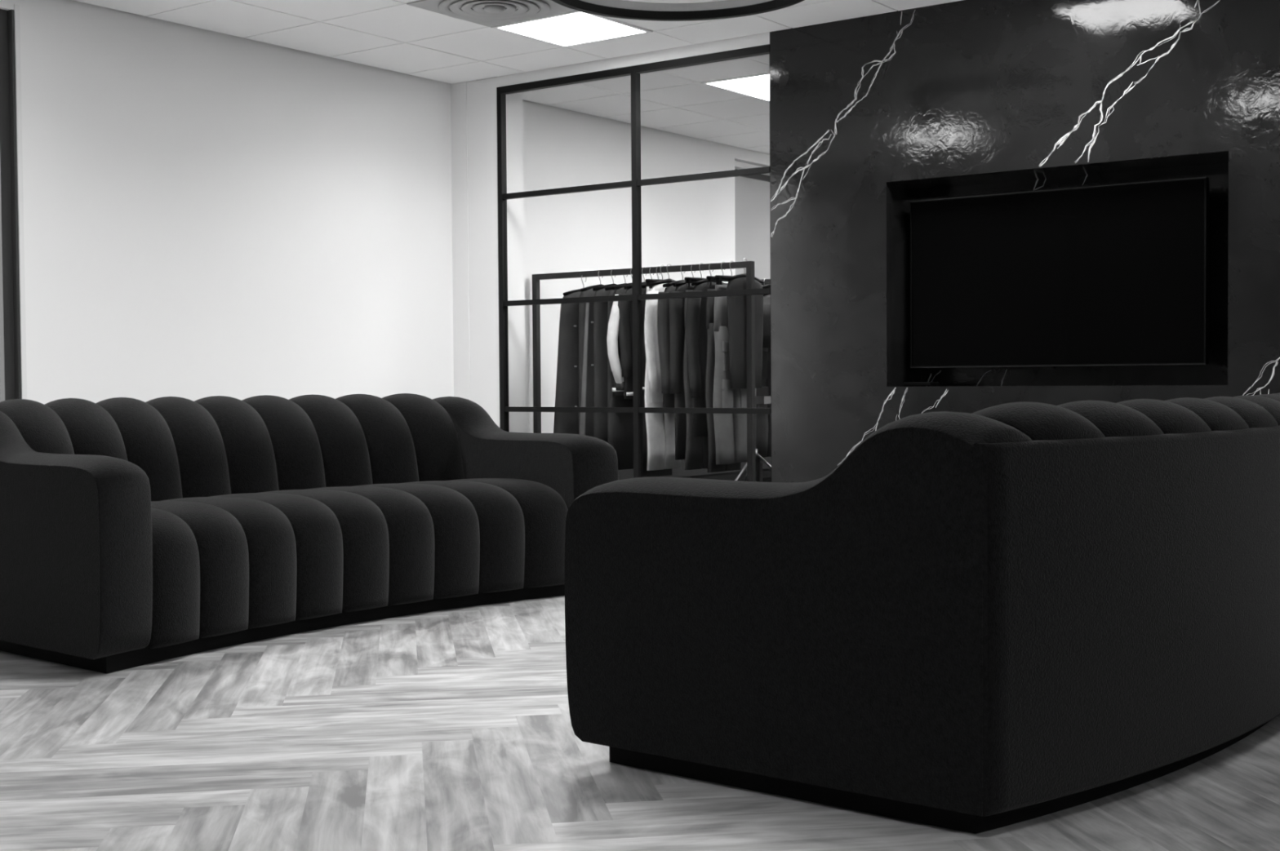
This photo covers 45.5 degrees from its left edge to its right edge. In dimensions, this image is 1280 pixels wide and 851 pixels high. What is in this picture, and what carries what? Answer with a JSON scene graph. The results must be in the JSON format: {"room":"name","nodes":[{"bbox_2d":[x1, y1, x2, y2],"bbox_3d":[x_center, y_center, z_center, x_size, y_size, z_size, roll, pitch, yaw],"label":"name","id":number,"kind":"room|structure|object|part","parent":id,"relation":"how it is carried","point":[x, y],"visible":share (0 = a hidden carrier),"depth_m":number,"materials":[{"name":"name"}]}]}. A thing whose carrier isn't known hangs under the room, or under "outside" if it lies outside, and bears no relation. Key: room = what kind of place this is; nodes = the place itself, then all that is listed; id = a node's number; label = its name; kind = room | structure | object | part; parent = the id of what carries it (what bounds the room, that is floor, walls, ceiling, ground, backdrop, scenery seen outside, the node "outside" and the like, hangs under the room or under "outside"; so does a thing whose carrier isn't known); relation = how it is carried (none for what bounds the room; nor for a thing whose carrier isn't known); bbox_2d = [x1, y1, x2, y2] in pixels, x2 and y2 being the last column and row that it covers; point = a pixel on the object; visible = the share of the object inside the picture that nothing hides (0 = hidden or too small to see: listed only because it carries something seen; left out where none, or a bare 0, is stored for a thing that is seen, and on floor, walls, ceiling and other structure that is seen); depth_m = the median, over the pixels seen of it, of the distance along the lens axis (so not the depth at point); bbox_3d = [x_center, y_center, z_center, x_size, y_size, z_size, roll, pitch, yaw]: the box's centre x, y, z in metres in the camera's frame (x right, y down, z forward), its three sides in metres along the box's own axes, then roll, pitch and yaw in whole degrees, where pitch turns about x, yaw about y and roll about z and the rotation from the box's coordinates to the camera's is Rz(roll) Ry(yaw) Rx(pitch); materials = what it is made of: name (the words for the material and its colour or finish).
{"room":"lounge","nodes":[
{"label":"lounge","id":0,"kind":"room"},
{"bbox_2d":[0,0,769,433],"bbox_3d":[-2.801,-0.752,7.226,0.200,2.700,15.200,1,2,36],"label":"wall","id":1,"kind":"structure","parent":0,"point":[207,213],"depth_m":8.15,"materials":[{"name":"white paint"}]},
{"bbox_2d":[0,4,26,402],"bbox_3d":[-3.330,-0.763,6.411,0.106,2.276,1.561,1,2,36],"label":"door frame","id":2,"kind":"structure","parent":1,"relation":"in","point":[13,371],"depth_m":6.98,"materials":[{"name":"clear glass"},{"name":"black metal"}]},
{"bbox_3d":[-2.837,-0.784,7.002,0.006,2.276,0.024,1,2,36],"label":"architrave","id":3,"kind":"part","parent":2,"relation":"part of","materials":[{"name":"white metal"}]},
{"bbox_2d":[617,457,771,479],"bbox_3d":[0.660,-0.039,11.783,0.030,0.805,3.300,1,2,36],"label":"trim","id":4,"kind":"structure","parent":1,"relation":"attached to","point":[677,473],"depth_m":11.31,"materials":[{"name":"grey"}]},
{"bbox_2d":[683,468,771,480],"bbox_3d":[0.338,0.416,11.359,0.020,0.075,4.490,1,2,36],"label":"baseboard","id":5,"kind":"structure","parent":1,"relation":"attached to","point":[766,473],"depth_m":11.83,"materials":[{"name":"black"}]},
{"bbox_2d":[734,160,770,279],"bbox_3d":[1.021,-1.285,12.422,0.110,1.603,1.175,1,2,36],"label":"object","id":6,"kind":"structure","parent":1,"relation":"in","point":[752,193],"depth_m":12.35,"materials":[{"name":"grey paint"}]},
{"bbox_2d":[73,0,963,154],"bbox_3d":[1.563,-2.020,3.992,11.232,0.160,15.400,1,2,36],"label":"ceiling","id":7,"kind":"structure","parent":0,"point":[393,35],"depth_m":8.18,"materials":[{"name":"white tile"}]},
{"bbox_2d":[406,0,575,26],"bbox_3d":[-0.702,-2.013,7.361,0.592,0.038,0.592,1,2,36],"label":"ceiling vent","id":8,"kind":"object","parent":7,"relation":"in","point":[489,13],"visible":1,"depth_m":7.37,"materials":[{"name":"grey metal"}]},
{"bbox_2d":[490,10,653,47],"bbox_3d":[-0.348,-2.046,7.845,0.592,0.026,0.592,1,2,36],"label":"recessed light","id":9,"kind":"object","parent":7,"relation":"in","point":[571,28],"visible":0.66,"depth_m":7.85,"materials":[{"name":"white plastic"}]},
{"bbox_2d":[551,0,804,21],"bbox_3d":[0.167,-1.893,6.247,1.140,0.205,1.140,1,2,36],"label":"pendant lamp","id":10,"kind":"object","parent":7,"relation":"hanging from","point":[621,9],"visible":1,"depth_m":6.74,"materials":[{"name":"black metal"}]},
{"bbox_2d":[700,72,769,102],"bbox_3d":[0.960,-2.107,9.590,0.592,0.026,1.192,1,2,36],"label":"recessed light","id":11,"kind":"object","parent":7,"relation":"in","point":[755,86],"visible":0.24,"depth_m":9.38,"materials":[{"name":"white plastic"}]},
{"bbox_2d":[0,595,1279,850],"bbox_3d":[-0.034,0.723,2.298,12.009,0.001,12.009,1,2,36],"label":"floor","id":12,"kind":"structure","parent":0,"point":[451,730],"depth_m":3.06,"materials":[{"name":"grey wood"}]},
{"bbox_2d":[0,393,618,674],"bbox_3d":[-1.183,0.272,5.232,1.107,0.746,2.115,1,2,40],"label":"sofa","id":13,"kind":"object","parent":12,"relation":"on","point":[134,533],"visible":0.99,"depth_m":4.96,"materials":[{"name":"black fabric"}]},
{"bbox_3d":[-1.754,0.281,4.455,0.982,0.682,0.190,1,2,40],"label":"armrest","id":14,"kind":"part","parent":13,"relation":"part of","materials":[{"name":"black fabric"}]},
{"bbox_3d":[-1.425,0.103,5.430,0.451,0.418,1.808,1,2,40],"label":"backrest","id":15,"kind":"part","parent":13,"relation":"part of","materials":[{"name":"black fabric"}]},
{"bbox_3d":[-1.103,0.408,5.170,0.780,0.384,1.733,1,2,40],"label":"seat","id":16,"kind":"part","parent":13,"relation":"part of","materials":[{"name":"black fabric"}]},
{"bbox_3d":[-0.516,0.228,5.928,0.982,0.682,0.190,1,2,40],"label":"armrest","id":17,"kind":"part","parent":13,"relation":"part of","materials":[{"name":"black fabric"}]},
{"bbox_2d":[564,392,1279,834],"bbox_3d":[0.937,0.303,3.631,1.107,0.746,2.115,1,2,39],"label":"sofa","id":18,"kind":"object","parent":12,"relation":"on","point":[998,616],"visible":1,"depth_m":2.80,"materials":[{"name":"black fabric"}]},
{"bbox_3d":[0.286,0.311,2.920,0.982,0.682,0.190,1,2,39],"label":"armrest","id":19,"kind":"part","parent":18,"relation":"part of","materials":[{"name":"black fabric"}]},
{"bbox_3d":[1.181,0.143,3.429,0.451,0.418,1.808,1,2,39],"label":"backrest","id":20,"kind":"part","parent":18,"relation":"part of","materials":[{"name":"black fabric"}]},
{"bbox_3d":[1.291,0.317,3.347,0.199,0.631,2.111,1,2,39],"label":"panel","id":21,"kind":"part","parent":18,"relation":"part of","materials":[{"name":"black fabric"}]},
{"bbox_2d":[742,477,771,482],"bbox_3d":[2.510,0.496,9.661,5.732,0.023,4.674,1,2,36],"label":"floor","id":22,"kind":"structure","parent":0,"point":[766,479],"depth_m":11.96,"materials":[{"name":"black carpet"}]},
{"bbox_2d":[532,261,755,481],"bbox_3d":[-0.009,-0.228,9.416,1.668,1.482,0.480,1,2,36],"label":"clothes rack","id":23,"kind":"object","parent":22,"relation":"on","point":[748,265],"visible":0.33,"depth_m":9.10,"materials":[{"name":"grey metal"}]},
{"bbox_3d":[-0.668,-0.252,9.897,0.036,1.452,0.036,1,2,36],"label":"post","id":24,"kind":"part","parent":23,"relation":"part of","materials":[{"name":"grey metal"}]},
{"bbox_2d":[563,275,586,295],"bbox_3d":[-0.354,-0.885,9.646,0.028,0.145,0.403,1,2,36],"label":"clothes hanger","id":25,"kind":"object","parent":23,"relation":"hanging from","point":[567,293],"visible":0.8,"depth_m":9.54,"materials":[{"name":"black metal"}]},
{"bbox_2d":[553,291,582,434],"bbox_3d":[-0.344,-0.318,9.669,0.114,1.052,0.645,1,2,36],"label":"coat","id":26,"kind":"object","parent":25,"relation":"hanging from","point":[566,395],"visible":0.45,"depth_m":9.47,"materials":[{"name":"grey fabric"}]},
{"bbox_2d":[579,271,604,291],"bbox_3d":[-0.245,-0.903,9.565,0.028,0.145,0.403,1,2,36],"label":"clothes hanger","id":27,"kind":"object","parent":23,"relation":"hanging from","point":[584,289],"visible":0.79,"depth_m":9.48,"materials":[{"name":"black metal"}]},
{"bbox_2d":[578,288,596,437],"bbox_3d":[-0.236,-0.316,9.576,0.115,1.092,0.482,1,2,36],"label":"coat","id":28,"kind":"object","parent":27,"relation":"hanging from","point":[585,309],"visible":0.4,"depth_m":9.40,"materials":[{"name":"grey fabric"}]},
{"bbox_2d":[592,270,617,291],"bbox_3d":[-0.165,-0.902,9.506,0.028,0.145,0.403,1,2,36],"label":"clothes hanger","id":29,"kind":"object","parent":23,"relation":"hanging from","point":[601,287],"visible":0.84,"depth_m":9.41,"materials":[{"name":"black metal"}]},
{"bbox_2d":[593,288,611,442],"bbox_3d":[-0.157,-0.305,9.529,0.064,1.112,0.420,1,2,36],"label":"coat","id":30,"kind":"object","parent":29,"relation":"hanging from","point":[600,308],"visible":0.35,"depth_m":9.38,"materials":[{"name":"grey fabric"}]},
{"bbox_2d":[604,275,627,290],"bbox_3d":[-0.090,-0.902,9.476,0.028,0.145,0.403,1,2,36],"label":"clothes hanger","id":31,"kind":"object","parent":23,"relation":"hanging from","point":[608,288],"visible":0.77,"depth_m":9.35,"materials":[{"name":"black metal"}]},
{"bbox_2d":[607,289,633,470],"bbox_3d":[-0.084,-0.295,9.498,0.059,1.132,0.378,1,2,36],"label":"coat","id":32,"kind":"object","parent":31,"relation":"hanging from","point":[620,425],"visible":0.16,"depth_m":9.41,"materials":[{"name":"grey fabric"}]},
{"bbox_2d":[612,270,631,289],"bbox_3d":[-0.043,-0.900,9.418,0.028,0.145,0.403,1,2,36],"label":"clothes hanger","id":33,"kind":"object","parent":23,"relation":"hanging from","point":[620,286],"visible":0.34,"depth_m":9.31,"materials":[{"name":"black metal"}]},
{"bbox_2d":[606,287,627,395],"bbox_3d":[-0.021,-0.523,9.414,0.128,0.672,0.576,1,2,36],"label":"jacket","id":34,"kind":"object","parent":33,"relation":"hanging from","point":[612,339],"visible":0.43,"depth_m":9.20,"materials":[{"name":"white fabric"}]},
{"bbox_2d":[623,268,646,289],"bbox_3d":[0.028,-0.899,9.366,0.028,0.145,0.403,1,2,36],"label":"clothes hanger","id":35,"kind":"object","parent":23,"relation":"hanging from","point":[628,286],"visible":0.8,"depth_m":9.24,"materials":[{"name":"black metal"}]},
{"bbox_2d":[617,288,633,399],"bbox_3d":[0.029,-0.512,9.378,0.073,0.692,0.505,1,2,36],"label":"jacket","id":36,"kind":"object","parent":35,"relation":"hanging from","point":[625,308],"visible":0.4,"depth_m":9.19,"materials":[{"name":"black fabric"}]},
{"bbox_3d":[-0.015,-0.951,9.395,1.596,0.036,0.036,1,2,36],"label":"rail","id":37,"kind":"part","parent":23,"relation":"part of","materials":[{"name":"grey metal"}]},
{"bbox_2d":[641,266,660,288],"bbox_3d":[0.114,-0.898,9.303,0.028,0.145,0.403,1,2,36],"label":"clothes hanger","id":38,"kind":"object","parent":23,"relation":"hanging from","point":[644,286],"visible":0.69,"depth_m":9.18,"materials":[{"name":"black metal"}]},
{"bbox_2d":[641,285,653,395],"bbox_3d":[0.118,-0.521,9.312,0.061,0.672,0.496,1,2,36],"label":"jacket","id":39,"kind":"object","parent":38,"relation":"hanging from","point":[643,290],"visible":0.19,"depth_m":9.16,"materials":[{"name":"black fabric"}]},
{"bbox_2d":[644,265,664,288],"bbox_3d":[0.139,-0.900,9.260,0.028,0.149,0.340,1,2,36],"label":"clothes hanger","id":40,"kind":"object","parent":23,"relation":"hanging from","point":[647,281],"visible":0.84,"depth_m":9.14,"materials":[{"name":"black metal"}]},
{"bbox_2d":[644,286,680,471],"bbox_3d":[0.144,-0.285,9.281,0.057,1.102,0.373,1,2,34],"label":"trousers","id":41,"kind":"object","parent":40,"relation":"hanging from","point":[660,437],"visible":0.41,"depth_m":9.22,"materials":[{"name":"white fabric"}]},
{"bbox_3d":[0.091,-0.163,9.209,0.048,0.862,0.189,1,2,36],"label":"leg","id":42,"kind":"part","parent":41,"relation":"part of","materials":[{"name":"white fabric"}]},
{"bbox_3d":[0.199,-0.168,9.358,0.047,0.862,0.192,1,2,36],"label":"leg","id":43,"kind":"part","parent":41,"relation":"part of","materials":[{"name":"white fabric"}]},
{"bbox_2d":[648,263,675,286],"bbox_3d":[0.177,-0.907,9.244,0.028,0.145,0.403,1,2,36],"label":"clothes hanger","id":44,"kind":"object","parent":23,"relation":"hanging from","point":[666,281],"visible":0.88,"depth_m":9.17,"materials":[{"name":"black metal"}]},
{"bbox_2d":[644,283,666,402],"bbox_3d":[0.181,-0.505,9.254,0.053,0.722,0.487,1,2,36],"label":"shirt","id":45,"kind":"object","parent":44,"relation":"hanging from","point":[651,334],"visible":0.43,"depth_m":9.09,"materials":[{"name":"white fabric"}]},
{"bbox_2d":[662,266,684,287],"bbox_3d":[0.259,-0.896,9.197,0.028,0.145,0.403,1,2,36],"label":"clothes hanger","id":46,"kind":"object","parent":23,"relation":"hanging from","point":[672,283],"visible":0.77,"depth_m":9.09,"materials":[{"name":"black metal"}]},
{"bbox_2d":[657,285,676,408],"bbox_3d":[0.266,-0.479,9.205,0.085,0.752,0.496,1,2,36],"label":"jacket","id":47,"kind":"object","parent":46,"relation":"hanging from","point":[663,308],"visible":0.31,"depth_m":9.01,"materials":[{"name":"grey fabric"}]},
{"bbox_2d":[672,265,695,287],"bbox_3d":[0.320,-0.895,9.152,0.028,0.145,0.403,1,2,36],"label":"clothes hanger","id":48,"kind":"object","parent":23,"relation":"hanging from","point":[683,282],"visible":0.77,"depth_m":9.04,"materials":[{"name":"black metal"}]},
{"bbox_2d":[668,284,686,460],"bbox_3d":[0.327,-0.328,9.168,0.077,1.052,0.496,1,2,36],"label":"coat","id":49,"kind":"object","parent":48,"relation":"hanging from","point":[677,331],"visible":0.35,"depth_m":9.00,"materials":[{"name":"black fabric"}]},
{"bbox_2d":[684,262,706,286],"bbox_3d":[0.368,-0.897,9.117,0.028,0.149,0.340,1,2,36],"label":"clothes hanger","id":50,"kind":"object","parent":23,"relation":"hanging from","point":[688,280],"visible":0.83,"depth_m":9.03,"materials":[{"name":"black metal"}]},
{"bbox_2d":[683,283,708,470],"bbox_3d":[0.373,-0.292,9.134,0.056,1.102,0.362,1,2,36],"label":"trousers","id":51,"kind":"object","parent":50,"relation":"hanging from","point":[696,457],"visible":0.3,"depth_m":9.01,"materials":[{"name":"grey fabric"}]},
{"bbox_3d":[0.370,-0.688,9.124,0.046,0.230,0.360,1,2,36],"label":"seat","id":52,"kind":"part","parent":51,"relation":"part of","materials":[{"name":"grey fabric"}]},
{"bbox_3d":[0.321,-0.170,9.066,0.056,0.862,0.184,1,2,36],"label":"leg","id":53,"kind":"part","parent":51,"relation":"part of","materials":[{"name":"grey fabric"}]},
{"bbox_3d":[0.425,-0.175,9.210,0.051,0.862,0.184,1,2,36],"label":"leg","id":54,"kind":"part","parent":51,"relation":"part of","materials":[{"name":"grey fabric"}]},
{"bbox_2d":[691,264,724,285],"bbox_3d":[0.425,-0.893,9.076,0.028,0.145,0.403,1,2,36],"label":"clothes hanger","id":55,"kind":"object","parent":23,"relation":"hanging from","point":[695,283],"visible":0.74,"depth_m":8.98,"materials":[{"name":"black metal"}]},
{"bbox_2d":[685,282,708,436],"bbox_3d":[0.431,-0.397,9.088,0.077,0.912,0.496,1,2,36],"label":"coat","id":56,"kind":"object","parent":55,"relation":"hanging from","point":[696,334],"visible":0.38,"depth_m":8.93,"materials":[{"name":"black fabric"}]},
{"bbox_2d":[706,262,728,285],"bbox_3d":[0.494,-0.896,9.025,0.028,0.149,0.340,1,2,36],"label":"clothes hanger","id":57,"kind":"object","parent":23,"relation":"hanging from","point":[710,278],"visible":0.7,"depth_m":8.91,"materials":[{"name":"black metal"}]},
{"bbox_2d":[705,282,741,472],"bbox_3d":[0.499,-0.286,9.046,0.070,1.112,0.364,1,2,33],"label":"trousers","id":58,"kind":"object","parent":57,"relation":"hanging from","point":[713,467],"visible":0.3,"depth_m":8.91,"materials":[{"name":"grey fabric"}]},
{"bbox_3d":[0.497,-0.687,9.034,0.049,0.230,0.360,1,2,36],"label":"seat","id":59,"kind":"part","parent":58,"relation":"part of","materials":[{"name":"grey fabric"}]},
{"bbox_3d":[0.448,-0.163,8.976,0.058,0.872,0.185,1,2,36],"label":"leg","id":60,"kind":"part","parent":58,"relation":"part of","materials":[{"name":"grey fabric"}]},
{"bbox_3d":[0.552,-0.168,9.121,0.056,0.872,0.188,1,2,36],"label":"leg","id":61,"kind":"part","parent":58,"relation":"part of","materials":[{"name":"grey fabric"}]},
{"bbox_2d":[715,260,733,284],"bbox_3d":[0.541,-0.894,8.966,0.028,0.149,0.340,1,2,36],"label":"clothes hanger","id":62,"kind":"object","parent":23,"relation":"hanging from","point":[718,277],"visible":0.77,"depth_m":8.85,"materials":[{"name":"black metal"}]},
{"bbox_2d":[712,284,746,464],"bbox_3d":[0.550,-0.299,8.984,0.082,1.042,0.384,1,2,34],"label":"garment","id":63,"kind":"object","parent":62,"relation":"hanging from","point":[730,429],"visible":0.45,"depth_m":8.87,"materials":[{"name":"grey fabric"}]},
{"bbox_3d":[0.544,-0.665,8.974,0.060,0.230,0.380,1,2,36],"label":"seat","id":64,"kind":"part","parent":63,"relation":"part of","materials":[{"name":"grey fabric"}]},
{"bbox_3d":[0.491,-0.177,8.912,0.067,0.802,0.193,1,2,36],"label":"leg","id":65,"kind":"part","parent":63,"relation":"part of","materials":[{"name":"grey fabric"}]},
{"bbox_3d":[0.604,-0.182,9.066,0.069,0.802,0.196,1,2,36],"label":"leg","id":66,"kind":"part","parent":63,"relation":"part of","materials":[{"name":"grey fabric"}]},
{"bbox_2d":[724,257,764,284],"bbox_3d":[0.618,-0.912,8.971,0.028,0.145,0.403,1,2,36],"label":"clothes hanger","id":67,"kind":"object","parent":23,"relation":"hanging from","point":[744,275],"visible":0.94,"depth_m":8.92,"materials":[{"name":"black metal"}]},
{"bbox_2d":[726,277,763,388],"bbox_3d":[0.621,-0.545,8.981,0.060,0.652,0.384,1,2,36],"label":"jacket","id":68,"kind":"object","parent":67,"relation":"hanging from","point":[736,305],"visible":0.78,"depth_m":8.90,"materials":[{"name":"black fabric"}]},
{"bbox_3d":[0.649,-0.234,8.935,0.036,1.452,0.036,1,2,36],"label":"post","id":69,"kind":"part","parent":23,"relation":"part of","materials":[{"name":"grey metal"}]},
{"bbox_2d":[734,388,771,481],"bbox_3d":[0.685,-0.153,9.182,0.625,1.323,0.597,1,2,36],"label":"tripod stand","id":70,"kind":"object","parent":22,"relation":"on","point":[758,399],"visible":0.34,"depth_m":9.19,"materials":[{"name":"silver metal"}]},
{"bbox_3d":[0.566,0.341,9.136,0.357,0.338,0.013,-2,2,-44],"label":"leg","id":71,"kind":"part","parent":70,"relation":"part of","materials":[{"name":"silver metal"}]},
{"bbox_2d":[755,395,770,404],"bbox_3d":[0.725,-0.154,9.229,0.170,0.045,0.180,1,2,36],"label":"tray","id":72,"kind":"object","parent":70,"relation":"on","point":[758,399],"depth_m":9.13,"materials":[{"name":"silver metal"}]},
{"bbox_3d":[0.879,0.337,9.213,0.358,0.338,0.014,0,2,16],"label":"leg","id":73,"kind":"part","parent":70,"relation":"part of","materials":[{"name":"silver metal"}]},
{"bbox_2d":[756,279,770,482],"bbox_3d":[1.372,-0.205,9.275,1.566,1.425,0.480,1,2,36],"label":"clothes rack","id":74,"kind":"object","parent":22,"relation":"on","point":[759,462],"visible":0.02,"depth_m":9.72,"materials":[{"name":"grey metal"}]},
{"bbox_3d":[0.754,-0.229,9.726,0.036,1.395,0.036,1,2,36],"label":"post","id":75,"kind":"part","parent":74,"relation":"part of","materials":[{"name":"grey metal"}]},
{"bbox_2d":[761,284,770,288],"bbox_3d":[0.854,-0.918,9.629,0.028,0.145,0.403,1,2,36],"label":"clothes hanger","id":76,"kind":"object","parent":74,"relation":"hanging from","point":[768,286],"visible":0.05,"depth_m":9.53,"materials":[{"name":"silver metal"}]},
{"bbox_2d":[762,294,770,348],"bbox_3d":[0.855,-0.657,9.637,0.077,0.335,0.412,1,2,36],"label":"jacket","id":77,"kind":"object","parent":76,"relation":"hanging from","point":[766,299],"visible":0.16,"depth_m":9.50,"materials":[{"name":"black fabric"}]},
{"bbox_3d":[1.367,-0.899,9.255,1.494,0.036,0.036,1,2,36],"label":"rail","id":78,"kind":"part","parent":74,"relation":"part of","materials":[{"name":"grey metal"}]},
{"bbox_2d":[450,0,1279,482],"bbox_3d":[3.304,-0.753,6.402,10.632,2.660,0.527,1,2,36],"label":"wall","id":79,"kind":"structure","parent":0,"point":[871,117],"depth_m":7.49,"materials":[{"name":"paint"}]},
{"bbox_2d":[496,44,771,478],"bbox_3d":[-0.067,-0.731,8.566,1.890,2.538,0.044,1,2,36],"label":"window frame","id":80,"kind":"structure","parent":79,"relation":"in","point":[635,71],"depth_m":8.53,"materials":[{"name":"black metal"}]},
{"bbox_2d":[902,382,969,386],"bbox_3d":[1.483,-0.209,7.690,0.330,0.022,0.171,-2,2,-36],"label":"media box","id":81,"kind":"object","parent":79,"relation":"on","point":[904,384],"visible":1,"depth_m":7.60,"materials":[{"name":"black"}]},
{"bbox_2d":[910,177,1208,368],"bbox_3d":[2.015,-0.698,7.349,1.450,0.848,0.242,1,2,36],"label":"television","id":82,"kind":"object","parent":79,"relation":"attached to","point":[1111,274],"visible":1,"depth_m":7.21,"materials":[{"name":"black glass"}]},
{"bbox_3d":[1.971,-0.702,7.288,1.450,0.835,0.075,1,2,36],"label":"casing","id":83,"kind":"part","parent":82,"relation":"part of","materials":[{"name":"black plastic"}]},
{"bbox_3d":[0.074,-0.899,9.332,0.028,0.145,0.403,1,2,36],"label":"clothes hanger","id":84,"kind":"object","parent":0,"visible":0},
{"bbox_2d":[641,288,672,477],"bbox_3d":[0.077,-0.272,9.348,0.046,1.172,0.392,1,2,36],"label":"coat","id":85,"kind":"object","parent":84,"relation":"hanging from","point":[662,473],"visible":0.08,"depth_m":9.27,"materials":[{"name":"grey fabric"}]},
{"bbox_3d":[0.798,-0.860,9.672,0.028,0.149,0.340,1,2,36],"label":"clothes hanger","id":86,"kind":"object","parent":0,"visible":0},
{"bbox_2d":[755,347,771,457],"bbox_3d":[0.804,-0.298,9.688,0.072,0.995,0.384,1,2,36],"label":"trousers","id":87,"kind":"object","parent":86,"relation":"hanging from","point":[763,421],"visible":0.23,"depth_m":9.62,"materials":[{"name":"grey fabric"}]},
{"bbox_3d":[0.858,-0.181,9.769,0.064,0.755,0.197,1,2,36],"label":"leg","id":88,"kind":"part","parent":87,"relation":"part of","materials":[{"name":"grey fabric"}]}
]}

